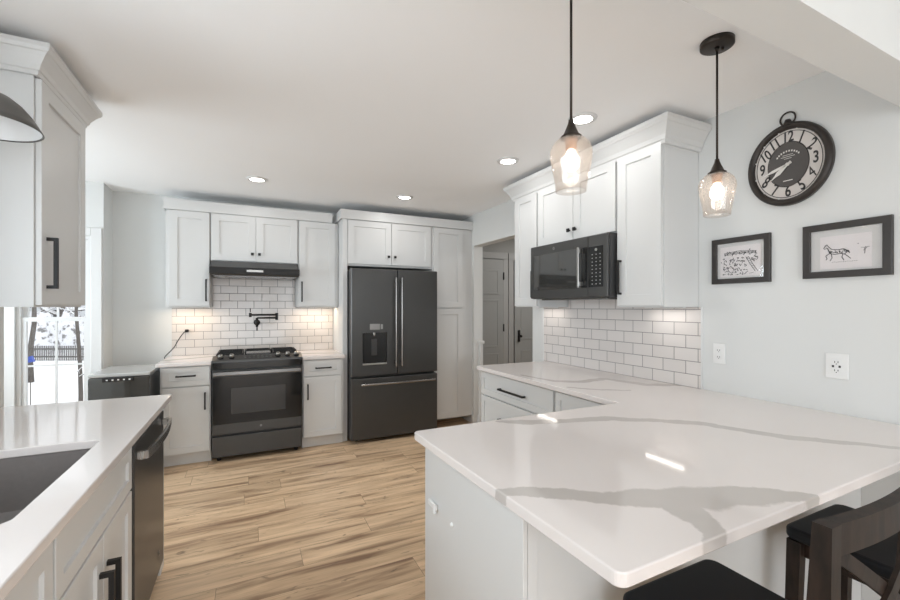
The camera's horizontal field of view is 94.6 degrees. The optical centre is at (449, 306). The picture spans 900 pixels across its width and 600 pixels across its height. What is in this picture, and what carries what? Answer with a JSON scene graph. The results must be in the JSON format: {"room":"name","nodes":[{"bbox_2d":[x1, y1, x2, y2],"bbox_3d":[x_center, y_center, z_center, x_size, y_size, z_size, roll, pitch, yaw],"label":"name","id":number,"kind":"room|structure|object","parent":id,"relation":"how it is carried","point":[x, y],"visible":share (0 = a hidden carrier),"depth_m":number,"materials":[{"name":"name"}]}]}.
{"room":"kitchen","nodes":[
{"label":"kitchen","id":0,"kind":"room"},
{"bbox_2d":[0,307,3,406],"bbox_3d":[-0.990,0.150,-0.710,0.120,2.500,6.285,0,0,-26],"label":"wall","id":1,"kind":"structure","parent":0,"point":[1,308],"depth_m":2.13,"materials":[{"name":"paint"}]},
{"bbox_2d":[0,69,84,306],"bbox_3d":[-1.935,-0.480,1.854,0.409,0.960,0.525,0,0,-26],"label":"upper cabinet","id":2,"kind":"object","parent":1,"relation":"attached to","point":[42,183],"visible":0.99,"depth_m":1.71,"materials":[{"name":"white paint"}]},
{"bbox_2d":[0,33,102,127],"bbox_3d":[-1.929,-0.994,1.857,0.424,0.112,0.664,0,0,-26],"label":"crown molding","id":3,"kind":"structure","parent":2,"relation":"attached to","point":[39,59],"depth_m":1.71,"materials":[{"name":"white paint"}]},
{"bbox_2d":[15,181,112,405],"bbox_3d":[-3.823,0.150,3.465,1.540,2.500,0.270,0,0,-26],"label":"wall","id":4,"kind":"structure","parent":0,"point":[98,196],"depth_m":3.70,"materials":[{"name":"paint"}]},
{"bbox_2d":[4,227,101,406],"bbox_3d":[-3.387,0.152,3.549,0.664,1.695,0.140,0,0,-26],"label":"window","id":5,"kind":"structure","parent":4,"relation":"in","point":[92,320],"depth_m":3.57,"materials":[{"name":"white paint"}]},
{"bbox_2d":[113,191,451,365],"bbox_3d":[-1.595,0.150,4.761,3.800,2.500,0.120,0,0,-26],"label":"wall","id":6,"kind":"structure","parent":0,"point":[142,320],"depth_m":4.02,"materials":[{"name":"paint"}]},
{"bbox_2d":[166,209,212,306],"bbox_3d":[-2.525,-0.452,4.033,0.352,0.904,0.375,0,0,-26],"label":"upper cabinet","id":7,"kind":"object","parent":6,"relation":"attached to","point":[189,282],"visible":0.9,"depth_m":3.90,"materials":[{"name":"white paint"}]},
{"bbox_2d":[169,307,210,307],"bbox_3d":[-2.536,0.004,4.055,0.340,0.008,0.030,0,0,-26],"label":"light","id":8,"kind":"object","parent":7,"relation":"attached to","point":[169,307],"visible":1,"depth_m":4.04,"materials":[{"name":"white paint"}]},
{"bbox_2d":[172,278,332,355],"bbox_3d":[-2.061,0.083,4.464,1.562,0.806,0.009,0,0,-26],"label":"tiled wall","id":9,"kind":"structure","parent":6,"relation":"attached to","point":[227,324],"depth_m":4.43,"materials":[{"name":"white tile"}]},
{"bbox_2d":[164,329,188,358],"bbox_3d":[-2.677,0.413,4.049,0.050,0.376,0.275,0,0,18],"label":"power cord","id":10,"kind":"object","parent":9,"relation":"hanging from","point":[186,330],"visible":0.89,"depth_m":4.08,"materials":[{"name":"grey plastic"}]},
{"bbox_2d":[249,308,277,330],"bbox_3d":[-1.987,0.133,4.425,0.283,0.235,0.124,0,0,-26],"label":"pot filler","id":11,"kind":"object","parent":9,"relation":"attached to","point":[256,322],"visible":1,"depth_m":4.40,"materials":[{"name":"black metal"}]},
{"bbox_2d":[210,213,297,263],"bbox_3d":[-2.007,-0.674,4.288,0.794,0.459,0.369,0,0,-26],"label":"upper cabinet","id":12,"kind":"object","parent":6,"relation":"attached to","point":[234,238],"visible":0.96,"depth_m":4.13,"materials":[{"name":"white paint"}]},
{"bbox_2d":[163,197,331,222],"bbox_3d":[-2.024,-0.955,4.294,1.518,0.101,0.341,0,0,-26],"label":"crown molding","id":13,"kind":"structure","parent":12,"relation":"attached to","point":[168,203],"depth_m":4.10,"materials":[{"name":"white paint"}]},
{"bbox_2d":[209,261,299,280],"bbox_3d":[-1.975,-0.363,4.223,0.789,0.159,0.507,0,0,-26],"label":"range hood","id":14,"kind":"object","parent":12,"relation":"attached to","point":[217,269],"visible":1,"depth_m":4.04,"materials":[{"name":"metal"}]},
{"bbox_2d":[295,221,337,306],"bbox_3d":[-1.461,-0.452,4.549,0.408,0.904,0.375,0,0,-26],"label":"upper cabinet","id":15,"kind":"object","parent":6,"relation":"attached to","point":[316,285],"visible":0.93,"depth_m":4.41,"materials":[{"name":"white paint"}]},
{"bbox_2d":[297,307,334,307],"bbox_3d":[-1.471,0.004,4.571,0.398,0.008,0.030,0,0,-26],"label":"light","id":16,"kind":"object","parent":15,"relation":"attached to","point":[297,307],"visible":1,"depth_m":4.55,"materials":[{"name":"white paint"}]},
{"bbox_2d":[347,219,431,270],"bbox_3d":[-0.755,-0.678,4.777,0.973,0.486,0.579,0,0,-26],"label":"upper cabinet","id":17,"kind":"object","parent":6,"relation":"attached to","point":[370,244],"visible":0.88,"depth_m":4.54,"materials":[{"name":"white paint"}]},
{"bbox_2d":[332,209,472,229],"bbox_3d":[-0.550,-0.971,4.890,1.563,0.098,0.554,0,0,-26],"label":"crown molding","id":18,"kind":"structure","parent":17,"relation":"attached to","point":[342,213],"depth_m":4.59,"materials":[{"name":"white paint"}]},
{"bbox_2d":[150,417,470,599],"bbox_3d":[0.194,1.425,1.033,3.830,0.050,8.390,0,0,-26],"label":"floor","id":19,"kind":"structure","parent":0,"point":[344,520],"depth_m":2.66,"materials":[{"name":"brown wood"}]},
{"bbox_2d":[4,542,52,599],"bbox_3d":[-1.097,0.959,0.534,0.766,0.883,0.598,0,0,-26],"label":"base cabinet","id":20,"kind":"object","parent":19,"relation":"on","point":[37,583],"visible":0.32,"depth_m":0.90,"materials":[{"name":"white paint"}]},
{"bbox_2d":[0,394,171,599],"bbox_3d":[-1.333,0.501,1.002,0.751,0.030,2.565,0,0,-26],"label":"countertop","id":21,"kind":"structure","parent":20,"relation":"on","point":[110,428],"depth_m":1.46,"materials":[{"name":"white stone"}]},
{"bbox_2d":[0,448,90,523],"bbox_3d":[-1.337,0.628,1.133,0.460,0.223,0.675,0,0,-26],"label":"sink","id":22,"kind":"object","parent":21,"relation":"in","point":[23,479],"visible":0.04,"depth_m":1.44,"materials":[{"name":"grey metal"}]},
{"bbox_2d":[53,447,131,599],"bbox_3d":[-1.383,0.959,1.127,0.770,0.883,0.710,0,0,-26],"label":"base cabinet","id":23,"kind":"object","parent":19,"relation":"on","point":[92,554],"visible":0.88,"depth_m":1.25,"materials":[{"name":"white paint"}]},
{"bbox_2d":[88,364,159,399],"bbox_3d":[-2.727,0.963,3.516,0.396,0.874,0.544,0,0,-26],"label":"appliance","id":24,"kind":"object","parent":19,"relation":"on","point":[111,382],"visible":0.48,"depth_m":3.31,"materials":[{"name":"grey metal"}]},
{"bbox_2d":[130,410,171,599],"bbox_3d":[-1.648,0.960,1.746,0.756,0.880,0.620,0,0,-26],"label":"dishwasher","id":25,"kind":"object","parent":19,"relation":"on","point":[147,489],"visible":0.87,"depth_m":1.80,"materials":[{"name":"grey metal"}]},
{"bbox_2d":[158,409,163,575],"bbox_3d":[-1.855,0.959,2.049,0.723,0.883,0.095,0,0,-26],"label":"end panel","id":26,"kind":"object","parent":19,"relation":"on","point":[162,564],"visible":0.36,"depth_m":2.19,"materials":[{"name":"white paint"}]},
{"bbox_2d":[160,364,211,466],"bbox_3d":[-2.448,0.959,3.909,0.382,0.883,0.665,0,0,-26],"label":"base cabinet","id":27,"kind":"object","parent":19,"relation":"on","point":[188,440],"visible":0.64,"depth_m":3.66,"materials":[{"name":"white paint"}]},
{"bbox_2d":[155,354,215,367],"bbox_3d":[-2.455,0.501,3.903,0.413,0.030,0.655,0,0,-26],"label":"countertop","id":28,"kind":"structure","parent":27,"relation":"on","point":[186,360],"depth_m":3.70,"materials":[{"name":"white stone"}]},
{"bbox_2d":[212,347,301,460],"bbox_3d":[-1.907,0.913,4.129,0.761,0.973,0.705,0,0,-26],"label":"gas range","id":29,"kind":"object","parent":19,"relation":"on","point":[257,392],"visible":1,"depth_m":3.85,"materials":[{"name":"grey metal"}]},
{"bbox_2d":[302,358,342,447],"bbox_3d":[-1.393,0.959,4.420,0.398,0.883,0.665,0,0,-26],"label":"base cabinet","id":30,"kind":"object","parent":19,"relation":"on","point":[322,379],"visible":0.77,"depth_m":4.16,"materials":[{"name":"white paint"}]},
{"bbox_2d":[298,349,344,359],"bbox_3d":[-1.392,0.501,4.418,0.408,0.030,0.655,0,0,-26],"label":"countertop","id":31,"kind":"structure","parent":30,"relation":"on","point":[325,353],"depth_m":4.25,"materials":[{"name":"white stone"}]},
{"bbox_2d":[333,219,346,440],"bbox_3d":[-1.214,0.239,4.575,0.050,2.321,0.543,0,0,-26],"label":"panel","id":32,"kind":"object","parent":19,"relation":"on","point":[340,312],"visible":0.57,"depth_m":4.34,"materials":[{"name":"white paint"}]},
{"bbox_2d":[347,268,436,440],"bbox_3d":[-0.705,0.502,4.681,0.952,1.795,0.760,0,0,-26],"label":"refrigerator","id":33,"kind":"object","parent":19,"relation":"on","point":[392,314],"visible":0.94,"depth_m":4.36,"materials":[{"name":"metal"}]},
{"bbox_2d":[425,227,471,419],"bbox_3d":[-0.084,0.239,5.117,0.526,2.321,0.553,0,0,-26],"label":"pantry cabinet","id":34,"kind":"object","parent":19,"relation":"on","point":[451,248],"visible":0.73,"depth_m":4.88,"materials":[{"name":"white paint"}]},
{"bbox_2d":[477,341,483,421],"bbox_3d":[0.364,0.900,4.915,0.068,1.000,0.068,0,0,-26],"label":"wall","id":35,"kind":"structure","parent":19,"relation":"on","point":[480,343],"depth_m":4.90,"materials":[{"name":"white paint"}]},
{"bbox_2d":[481,371,556,421],"bbox_3d":[0.750,0.959,3.167,0.725,0.883,0.923,0,0,-26],"label":"base cabinet","id":36,"kind":"object","parent":19,"relation":"on","point":[502,397],"visible":0.24,"depth_m":3.05,"materials":[{"name":"white paint"}]},
{"bbox_2d":[555,392,604,411],"bbox_3d":[1.071,0.959,2.504,0.725,0.883,0.543,0,0,-26],"label":"base cabinet","id":37,"kind":"object","parent":19,"relation":"on","point":[563,401],"visible":0.04,"depth_m":2.49,"materials":[{"name":"white paint"}]},
{"bbox_2d":[425,448,860,599],"bbox_3d":[0.842,0.959,1.712,1.828,0.883,0.663,0,0,-26],"label":"base cabinet","id":38,"kind":"object","parent":19,"relation":"on","point":[489,552],"depth_m":1.28,"materials":[{"name":"white paint"}]},
{"bbox_2d":[415,361,899,587],"bbox_3d":[0.577,0.501,2.247,1.841,0.030,2.459,0,0,-26],"label":"countertop","id":39,"kind":"structure","parent":38,"relation":"on","point":[652,480],"depth_m":1.30,"materials":[{"name":"white stone"}]},
{"bbox_2d":[623,487,899,599],"bbox_3d":[0.705,0.881,0.958,0.394,1.038,0.457,0,0,-26],"label":"counter stool","id":40,"kind":"object","parent":19,"relation":"on","point":[833,538],"visible":1,"depth_m":0.75,"materials":[{"name":"brown wood"}]},
{"bbox_2d":[785,504,897,599],"bbox_3d":[1.409,0.881,1.301,0.394,1.038,0.457,0,0,-26],"label":"counter stool","id":41,"kind":"object","parent":19,"relation":"on","point":[880,557],"visible":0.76,"depth_m":1.39,"materials":[{"name":"brown wood"}]},
{"bbox_2d":[0,0,824,220],"bbox_3d":[0.194,-1.150,1.033,3.830,0.100,8.390,0,0,-26],"label":"ceiling","id":42,"kind":"structure","parent":0,"point":[361,105],"depth_m":2.05,"materials":[{"name":"paint"}]},
{"bbox_2d":[0,93,44,142],"bbox_3d":[-1.457,-0.832,1.283,0.292,0.534,0.292,0,0,-26],"label":"dome lamp","id":43,"kind":"object","parent":42,"relation":"hanging from","point":[16,125],"visible":1,"depth_m":1.39,"materials":[{"name":"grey metal"}]},
{"bbox_2d":[246,176,266,182],"bbox_3d":[-1.657,-1.093,3.564,0.164,0.011,0.164,0,0,-26],"label":"recessed light","id":44,"kind":"object","parent":42,"relation":"in","point":[250,178],"visible":1,"depth_m":3.55,"materials":[{"name":"white paint"}]},
{"bbox_2d":[396,195,412,199],"bbox_3d":[-0.453,-1.093,4.147,0.164,0.011,0.164,0,0,-26],"label":"recessed light","id":45,"kind":"object","parent":42,"relation":"in","point":[403,197],"visible":1,"depth_m":4.14,"materials":[{"name":"white"}]},
{"bbox_2d":[497,157,518,164],"bbox_3d":[0.435,-1.093,3.116,0.164,0.011,0.164,0,0,-26],"label":"recessed light","id":46,"kind":"object","parent":42,"relation":"in","point":[505,160],"visible":1,"depth_m":3.10,"materials":[{"name":"white plastic"}]},
{"bbox_2d":[560,0,581,171],"bbox_3d":[0.396,-0.739,1.359,0.136,0.721,0.136,0,0,-1],"label":"pendant light","id":47,"kind":"object","parent":42,"relation":"hanging from","point":[571,135],"visible":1,"depth_m":1.35,"materials":[{"name":"brown metal"}]},
{"bbox_2d":[564,136,577,150],"bbox_3d":[0.396,-0.533,1.359,0.042,0.037,0.042,0,0,-26],"label":"socket","id":48,"kind":"object","parent":47,"relation":"attached to","point":[570,142],"depth_m":1.34,"materials":[{"name":"beige metal"}]},
{"bbox_2d":[568,112,597,124],"bbox_3d":[0.773,-1.093,2.419,0.164,0.011,0.164,0,0,-26],"label":"recessed light","id":49,"kind":"object","parent":42,"relation":"in","point":[583,118],"visible":0.87,"depth_m":2.40,"materials":[{"name":"white plastic"}]},
{"bbox_2d":[700,32,734,199],"bbox_3d":[1.106,-0.739,1.719,0.136,0.721,0.136,0,0,-1],"label":"pendant light","id":50,"kind":"object","parent":42,"relation":"hanging from","point":[718,43],"visible":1,"depth_m":1.71,"materials":[{"name":"black metal"}]},
{"bbox_2d":[711,172,722,183],"bbox_3d":[1.106,-0.533,1.719,0.042,0.037,0.042,0,0,-26],"label":"socket","id":51,"kind":"object","parent":50,"relation":"attached to","point":[716,177],"depth_m":1.71,"materials":[{"name":"beige metal"}]},
{"bbox_2d":[683,0,899,106],"bbox_3d":[0.295,-0.950,0.858,3.560,0.300,0.133,0,0,-26],"label":"ceiling beam","id":52,"kind":"structure","parent":42,"relation":"attached to","point":[857,42],"depth_m":1.25,"materials":[{"name":"paint"}]},
{"bbox_2d":[483,238,514,260],"bbox_3d":[1.243,0.150,5.968,2.360,2.500,0.100,0,0,-26],"label":"wall","id":53,"kind":"structure","parent":0,"point":[508,246],"depth_m":5.66,"materials":[{"name":"paint"}]},
{"bbox_2d":[483,251,507,364],"bbox_3d":[0.501,0.330,5.526,0.660,2.140,0.048,0,0,-26],"label":"door","id":54,"kind":"structure","parent":53,"relation":"in","point":[495,271],"depth_m":5.57,"materials":[{"name":"grey wood"}]},
{"bbox_2d":[508,253,532,362],"bbox_3d":[1.241,0.330,5.856,0.940,2.140,0.099,0,0,-26],"label":"door","id":55,"kind":"structure","parent":53,"relation":"in","point":[520,319],"depth_m":5.72,"materials":[{"name":"grey wood"}]},
{"bbox_2d":[460,71,899,599],"bbox_3d":[1.890,0.150,1.788,0.120,2.500,8.270,0,0,-26],"label":"wall","id":56,"kind":"structure","parent":0,"point":[777,335],"depth_m":2.02,"materials":[{"name":"paint"}]},
{"bbox_2d":[515,192,567,306],"bbox_3d":[0.764,-0.500,3.563,0.355,1.000,0.323,0,0,-26],"label":"upper cabinet","id":57,"kind":"object","parent":56,"relation":"attached to","point":[526,207],"visible":0.49,"depth_m":3.50,"materials":[{"name":"white paint"}]},
{"bbox_2d":[538,160,616,245],"bbox_3d":[1.012,-0.738,3.057,0.349,0.525,0.796,0,0,-26],"label":"upper cabinet","id":58,"kind":"object","parent":56,"relation":"attached to","point":[584,204],"visible":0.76,"depth_m":2.92,"materials":[{"name":"white paint"}]},
{"bbox_2d":[531,232,616,300],"bbox_3d":[0.971,-0.262,3.034,0.442,0.420,0.786,0,0,-26],"label":"microwave","id":59,"kind":"object","parent":58,"relation":"attached to","point":[583,268],"visible":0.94,"depth_m":2.85,"materials":[{"name":"grey metal"}]},
{"bbox_2d":[503,111,711,202],"bbox_3d":[0.997,-0.991,3.050,0.381,0.137,1.608,0,0,-26],"label":"crown molding","id":60,"kind":"structure","parent":58,"relation":"attached to","point":[668,128],"depth_m":2.51,"materials":[{"name":"white paint"}]},
{"bbox_2d":[544,300,700,388],"bbox_3d":[1.175,0.183,3.116,0.009,0.606,1.455,0,0,-26],"label":"tiled wall","id":61,"kind":"structure","parent":56,"relation":"attached to","point":[656,344],"depth_m":2.93,"materials":[{"name":"white tile"}]},
{"bbox_2d":[542,307,702,388],"bbox_3d":[1.168,0.243,3.127,0.012,0.486,1.490,0,0,-26],"label":"trim","id":62,"kind":"structure","parent":56,"relation":"attached to","point":[701,307],"depth_m":2.46,"materials":[{"name":"white paint"}]},
{"bbox_2d":[616,142,697,306],"bbox_3d":[1.255,-0.500,2.549,0.355,1.000,0.323,0,0,-26],"label":"upper cabinet","id":63,"kind":"object","parent":56,"relation":"attached to","point":[657,260],"visible":0.81,"depth_m":2.43,"materials":[{"name":"white paint"}]},
{"bbox_2d":[644,307,685,307],"bbox_3d":[1.334,0.004,2.585,0.025,0.008,0.270,0,0,-26],"label":"light","id":64,"kind":"object","parent":63,"relation":"attached to","point":[644,307],"visible":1,"depth_m":2.57,"materials":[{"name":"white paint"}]},
{"bbox_2d":[713,343,725,363],"bbox_3d":[1.536,0.265,2.368,0.010,0.116,0.068,0,0,-26],"label":"wall outlet","id":65,"kind":"object","parent":56,"relation":"attached to","point":[719,349],"visible":1,"depth_m":2.36,"materials":[{"name":"white plastic"}]},
{"bbox_2d":[716,347,721,359],"bbox_3d":[1.533,0.265,2.367,0.003,0.068,0.034,0,0,-26],"label":"receptacle","id":66,"kind":"object","parent":65,"relation":"attached to","point":[718,349],"depth_m":2.37,"materials":[{"name":"white plastic"}]},
{"bbox_2d":[712,232,771,284],"bbox_3d":[1.581,-0.257,2.264,0.019,0.253,0.297,0,0,-26],"label":"picture frame","id":67,"kind":"object","parent":56,"relation":"attached to","point":[742,259],"visible":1,"depth_m":2.25,"materials":[{"name":"grey wood"}]},
{"bbox_2d":[748,111,835,205],"bbox_3d":[1.673,-0.736,2.056,0.044,0.464,0.360,0,0,-26],"label":"wall clock","id":68,"kind":"object","parent":56,"relation":"attached to","point":[795,159],"visible":1,"depth_m":2.04,"materials":[{"name":"brown metal"}]},
{"bbox_2d":[777,149,798,181],"bbox_3d":[1.673,-0.701,2.056,0.001,0.152,0.097,0,0,-26],"label":"print","id":69,"kind":"object","parent":68,"relation":"attached to","point":[787,159],"depth_m":2.05,"materials":[{"name":"black paper"}]},
{"bbox_2d":[825,353,848,379],"bbox_3d":[1.765,0.270,1.894,0.011,0.116,0.084,0,0,-26],"label":"wall outlet","id":70,"kind":"object","parent":56,"relation":"attached to","point":[836,365],"visible":1,"depth_m":1.89,"materials":[{"name":"white plastic"}]},
{"bbox_2d":[832,358,840,373],"bbox_3d":[1.763,0.270,1.893,0.003,0.068,0.034,0,0,-26],"label":"receptacle","id":71,"kind":"object","parent":70,"relation":"attached to","point":[836,362],"depth_m":1.89,"materials":[{"name":"white plastic"}]},
{"bbox_2d":[803,214,893,278],"bbox_3d":[1.774,-0.260,1.865,0.019,0.250,0.310,0,0,-26],"label":"picture frame","id":72,"kind":"object","parent":56,"relation":"attached to","point":[865,246],"visible":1,"depth_m":1.85,"materials":[{"name":"grey wood"}]},
{"label":"outside","id":73,"kind":"structure","parent":0,"visible":0},
{"bbox_2d":[28,350,83,404],"bbox_3d":[-32.373,3.000,28.987,57.000,0.200,69.600,0,0,-26],"label":"ground","id":74,"kind":"structure","parent":73,"point":[43,388],"depth_m":15.73,"materials":[{"name":"white snow"}]},
{"bbox_2d":[28,356,34,404],"bbox_3d":[-12.135,2.157,11.998,0.190,1.486,0.140,0,0,-26],"label":"bird feeder","id":75,"kind":"object","parent":74,"relation":"on","point":[30,358],"visible":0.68,"depth_m":11.99,"materials":[{"name":"blue plastic"}]},
{"bbox_2d":[28,307,43,382],"bbox_3d":[-16.276,-0.849,16.131,2.465,7.505,1.372,0,0,10],"label":"bare tree","id":76,"kind":"object","parent":74,"relation":"on","point":[34,309],"visible":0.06,"depth_m":15.97,"materials":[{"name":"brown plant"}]},
{"bbox_2d":[28,310,63,354],"bbox_3d":[-25.615,1.587,26.016,2.031,2.747,1.962,0,0,21],"label":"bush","id":77,"kind":"object","parent":74,"relation":"on","point":[45,330],"visible":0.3,"depth_m":25.56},
{"bbox_2d":[30,305,84,316],"bbox_3d":[-41.899,0.000,46.000,11.200,5.800,7.200,0,0,-26],"label":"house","id":78,"kind":"structure","parent":74,"relation":"on","point":[82,313],"depth_m":43.56,"materials":[{"name":"grey"}]},
{"bbox_2d":[33,346,83,360],"bbox_3d":[-21.633,2.500,22.524,4.494,0.800,0.072,0,0,0],"label":"picket fence","id":79,"kind":"object","parent":74,"relation":"on","point":[39,349],"visible":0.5,"depth_m":22.49,"materials":[{"name":"grey wood"}]},
{"bbox_2d":[38,306,84,316],"bbox_3d":[-28.892,-1.701,30.791,3.706,9.238,4.492,0,0,25],"label":"bare tree","id":80,"kind":"object","parent":74,"relation":"on","point":[61,309],"visible":0.03,"depth_m":30.70,"materials":[{"name":"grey plant"}]},
{"bbox_2d":[58,309,80,347],"bbox_3d":[-26.938,1.521,29.547,2.272,2.870,2.235,0,0,-26],"label":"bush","id":81,"kind":"object","parent":74,"relation":"on","point":[67,328],"visible":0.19,"depth_m":28.84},
{"bbox_2d":[67,307,83,400],"bbox_3d":[-9.001,0.150,10.020,2.059,5.502,0.895,0,0,25],"label":"bare tree","id":82,"kind":"object","parent":74,"relation":"on","point":[78,342],"visible":0.28,"depth_m":9.97,"materials":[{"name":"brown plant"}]},
{"bbox_2d":[74,315,84,354],"bbox_3d":[-22.272,1.383,25.992,1.976,3.162,2.014,0,0,-26],"label":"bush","id":83,"kind":"object","parent":74,"relation":"on","point":[81,324],"visible":0.05,"depth_m":25.27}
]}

